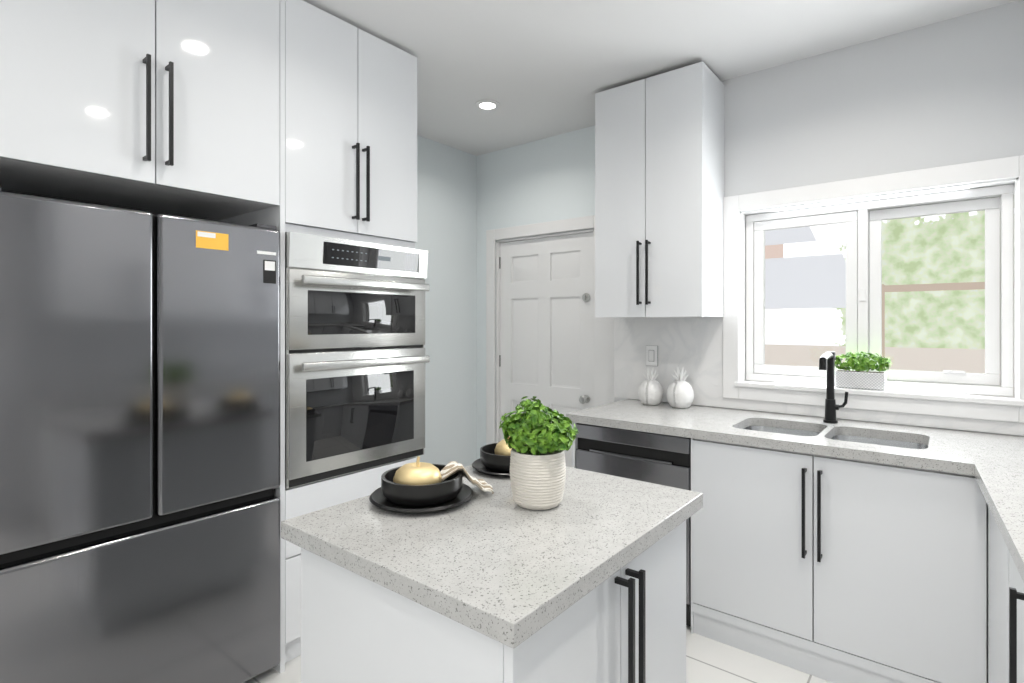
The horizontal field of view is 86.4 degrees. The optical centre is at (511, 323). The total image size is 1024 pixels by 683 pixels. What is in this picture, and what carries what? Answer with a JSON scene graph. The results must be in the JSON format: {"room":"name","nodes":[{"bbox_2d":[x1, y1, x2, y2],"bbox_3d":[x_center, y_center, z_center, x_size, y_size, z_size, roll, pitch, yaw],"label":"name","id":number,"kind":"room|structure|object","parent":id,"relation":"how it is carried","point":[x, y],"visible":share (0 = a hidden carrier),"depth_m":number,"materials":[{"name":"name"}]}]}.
{"room":"kitchen","nodes":[
{"label":"kitchen","id":0,"kind":"room"},
{"bbox_2d":[415,135,476,466],"bbox_3d":[-1.919,0.021,2.468,0.140,2.740,5.335,0,0,39],"label":"wall","id":1,"kind":"structure","parent":0,"point":[446,207],"depth_m":4.16,"materials":[{"name":"white paint"}]},
{"bbox_2d":[0,0,283,222],"bbox_3d":[-1.554,-0.900,2.088,0.897,0.858,0.910,0,0,39],"label":"upper cabinet","id":2,"kind":"object","parent":1,"relation":"attached to","point":[171,107],"depth_m":1.83,"materials":[{"name":"white"}]},
{"bbox_2d":[228,0,416,255],"bbox_3d":[-1.039,-0.869,2.731,0.897,0.920,0.696,0,0,39],"label":"upper cabinet","id":3,"kind":"object","parent":1,"relation":"attached to","point":[286,116],"depth_m":2.40,"materials":[{"name":"white"}]},
{"bbox_2d":[244,625,831,682],"bbox_3d":[-0.381,1.441,1.237,4.080,0.100,5.335,0,0,39],"label":"floor","id":4,"kind":"structure","parent":0,"point":[708,660],"depth_m":2.19,"materials":[{"name":"white tile"}]},
{"bbox_2d":[0,187,279,682],"bbox_3d":[-1.519,0.503,2.060,0.853,1.775,0.902,0,0,39],"label":"refrigerator","id":5,"kind":"object","parent":4,"relation":"on","point":[139,442],"visible":1,"depth_m":1.76,"materials":[{"name":"grey metal"}]},
{"bbox_2d":[273,436,416,673],"bbox_3d":[-1.045,1.030,2.724,0.897,0.722,0.678,0,0,39],"label":"base cabinet","id":6,"kind":"object","parent":4,"relation":"on","point":[300,500],"depth_m":2.23,"materials":[{"name":"white wood"}]},
{"bbox_2d":[285,232,429,488],"bbox_3d":[-0.871,0.150,2.625,0.660,1.026,0.734,0,0,39],"label":"wall oven","id":7,"kind":"object","parent":6,"relation":"in","point":[356,358],"visible":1,"depth_m":2.39,"materials":[{"name":"grey metal"}]},
{"bbox_2d":[281,465,702,682],"bbox_3d":[-0.004,0.931,1.400,0.723,0.920,0.845,0,0,39],"label":"kitchen island","id":8,"kind":"object","parent":4,"relation":"on","point":[584,581],"visible":0.9,"depth_m":1.16,"materials":[{"name":"white stone"}]},
{"bbox_2d":[369,456,493,513],"bbox_3d":[-0.224,0.413,1.473,0.274,0.117,0.324,0,0,39],"label":"bowl","id":9,"kind":"object","parent":8,"relation":"on","point":[417,487],"visible":1,"depth_m":1.39,"materials":[{"name":"black ceramic"}]},
{"bbox_2d":[472,436,511,476],"bbox_3d":[-0.005,0.413,1.762,0.250,0.113,0.250,0,0,39],"label":"bowl","id":10,"kind":"object","parent":8,"relation":"on","point":[494,459],"visible":0.35,"depth_m":1.70,"materials":[{"name":"black ceramic"}]},
{"bbox_2d":[499,396,578,509],"bbox_3d":[0.072,0.333,1.413,0.205,0.274,0.195,0,0,39],"label":"potted plant","id":11,"kind":"object","parent":8,"relation":"on","point":[538,442],"visible":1,"depth_m":1.36,"materials":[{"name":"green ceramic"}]},
{"bbox_2d":[572,424,745,635],"bbox_3d":[0.781,0.954,2.900,0.658,0.872,0.690,0,0,39],"label":"base cabinet","id":12,"kind":"object","parent":4,"relation":"on","point":[716,533],"depth_m":2.43,"materials":[{"name":"white wood"}]},
{"bbox_2d":[575,408,731,626],"bbox_3d":[0.753,0.944,2.872,0.602,0.854,0.614,0,0,39],"label":"dishwasher","id":13,"kind":"object","parent":12,"relation":"in","point":[646,455],"depth_m":2.58,"materials":[{"name":"grey metal"}]},
{"bbox_2d":[566,400,1023,475],"bbox_3d":[1.432,0.490,2.369,2.380,0.040,0.707,0,0,39],"label":"countertop","id":14,"kind":"structure","parent":12,"relation":"on","point":[942,450],"depth_m":2.33,"materials":[{"name":"grey stone"}]},
{"bbox_2d":[638,367,662,404],"bbox_3d":[0.803,0.362,3.155,0.141,0.217,0.141,0,0,39],"label":"pineapple","id":15,"kind":"object","parent":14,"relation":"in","point":[650,391],"visible":1,"depth_m":3.11,"materials":[{"name":"white ceramic"}]},
{"bbox_2d":[666,367,693,407],"bbox_3d":[0.940,0.357,3.046,0.148,0.226,0.148,0,0,39],"label":"vase","id":16,"kind":"object","parent":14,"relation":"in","point":[680,393],"visible":1,"depth_m":3.00,"materials":[{"name":"white ceramic"}]},
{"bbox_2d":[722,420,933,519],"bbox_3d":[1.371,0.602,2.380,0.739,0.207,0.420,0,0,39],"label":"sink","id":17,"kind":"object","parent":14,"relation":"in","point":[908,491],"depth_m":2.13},
{"bbox_2d":[819,352,847,423],"bbox_3d":[1.471,0.302,2.502,0.103,0.336,0.246,0,0,39],"label":"faucet","id":18,"kind":"object","parent":14,"relation":"on","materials":[{"name":"black metal"}]},
{"bbox_2d":[988,568,989,682],"bbox_3d":[1.718,0.952,1.421,0.702,0.878,0.446,0,0,39],"label":"base cabinet","id":19,"kind":"object","parent":4,"relation":"on","point":[988,568],"depth_m":1.79,"materials":[{"name":"white wood"}]},
{"bbox_2d":[990,596,1001,682],"bbox_3d":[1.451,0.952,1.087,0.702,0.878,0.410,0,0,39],"label":"base cabinet","id":20,"kind":"object","parent":4,"relation":"on","point":[995,648],"depth_m":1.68,"materials":[{"name":"white wood"}]},
{"bbox_2d":[974,464,1023,682],"bbox_3d":[1.351,0.491,0.987,0.740,0.040,1.549,0,0,39],"label":"countertop","id":21,"kind":"structure","parent":20,"relation":"on","point":[1002,489],"depth_m":1.47,"materials":[{"name":"white stone"}]},
{"bbox_2d":[1002,668,1005,682],"bbox_3d":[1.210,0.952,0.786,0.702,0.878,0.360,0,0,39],"label":"base cabinet","id":22,"kind":"object","parent":4,"relation":"on","point":[1003,669],"depth_m":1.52,"materials":[{"name":"white wood"}]},
{"bbox_2d":[303,0,1017,155],"bbox_3d":[-0.381,-1.399,1.237,4.080,0.100,5.335,0,0,39],"label":"ceiling","id":23,"kind":"structure","parent":0,"point":[538,69],"depth_m":2.61,"materials":[{"name":"white paint"}]},
{"bbox_2d":[475,100,499,109],"bbox_3d":[-0.152,-1.343,3.362,0.156,0.009,0.156,0,0,39],"label":"recessed light","id":24,"kind":"object","parent":23,"relation":"in","point":[487,104],"visible":1,"depth_m":3.35,"materials":[{"name":"white paint"}]},
{"bbox_2d":[477,0,1023,458],"bbox_3d":[1.194,0.021,3.204,3.800,2.740,0.295,0,0,39],"label":"wall","id":25,"kind":"structure","parent":0,"point":[948,92],"depth_m":2.68,"materials":[{"name":"white paint"}]},
{"bbox_2d":[499,232,592,466],"bbox_3d":[0.225,0.376,4.010,0.862,2.007,0.108,0,0,39],"label":"door","id":26,"kind":"structure","parent":25,"relation":"in","point":[546,324],"depth_m":3.99,"materials":[{"name":"white paint"}]},
{"bbox_2d":[486,215,613,444],"bbox_3d":[0.312,0.329,3.998,1.201,2.125,0.158,0,0,39],"label":"door frame","id":27,"kind":"structure","parent":25,"relation":"attached to","point":[603,361],"depth_m":4.12,"materials":[{"name":"white paint"}]},
{"bbox_2d":[595,62,724,317],"bbox_3d":[0.815,-0.677,3.064,0.620,1.290,0.391,0,0,39],"label":"upper cabinet","id":28,"kind":"object","parent":25,"relation":"attached to","point":[659,186],"visible":1,"depth_m":2.91,"materials":[{"name":"white"}]},
{"bbox_2d":[614,317,1023,435],"bbox_3d":[1.614,0.204,2.674,2.480,0.526,0.008,0,0,39],"label":"backsplash","id":29,"kind":"structure","parent":25,"relation":"attached to","point":[693,346],"depth_m":3.11,"materials":[{"name":"stone"}]},
{"bbox_2d":[646,345,657,365],"bbox_3d":[0.840,0.196,3.280,0.076,0.124,0.013,0,0,39],"label":"light switch","id":30,"kind":"object","parent":29,"relation":"attached to","point":[651,355],"visible":1,"depth_m":3.27,"materials":[{"name":"grey plastic"}]},
{"bbox_2d":[723,155,1023,422],"bbox_3d":[1.719,-0.142,2.675,1.288,1.108,0.195,0,0,39],"label":"window","id":31,"kind":"structure","parent":25,"relation":"in","point":[863,269],"depth_m":2.63,"materials":[{"name":"white plastic"}]},
{"bbox_2d":[835,352,891,390],"bbox_3d":[1.694,0.228,2.653,0.258,0.181,0.080,0,0,39],"label":"planter","id":32,"kind":"object","parent":31,"relation":"on","point":[861,376],"visible":0.96,"depth_m":2.63,"materials":[{"name":"white ceramic"}]},
{"label":"outside","id":33,"kind":"structure","parent":0,"visible":0},
{"bbox_2d":[761,226,1003,396],"bbox_3d":[3.656,0.391,5.207,6.800,4.000,2.300,0,0,39],"label":"buildings","id":34,"kind":"structure","parent":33,"point":[823,270],"depth_m":5.84,"materials":[{"name":"brick"}]},
{"bbox_2d":[784,211,984,348],"bbox_3d":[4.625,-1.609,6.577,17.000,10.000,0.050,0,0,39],"label":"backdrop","id":35,"kind":"structure","parent":33,"point":[913,295],"depth_m":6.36,"materials":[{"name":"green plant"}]}
]}

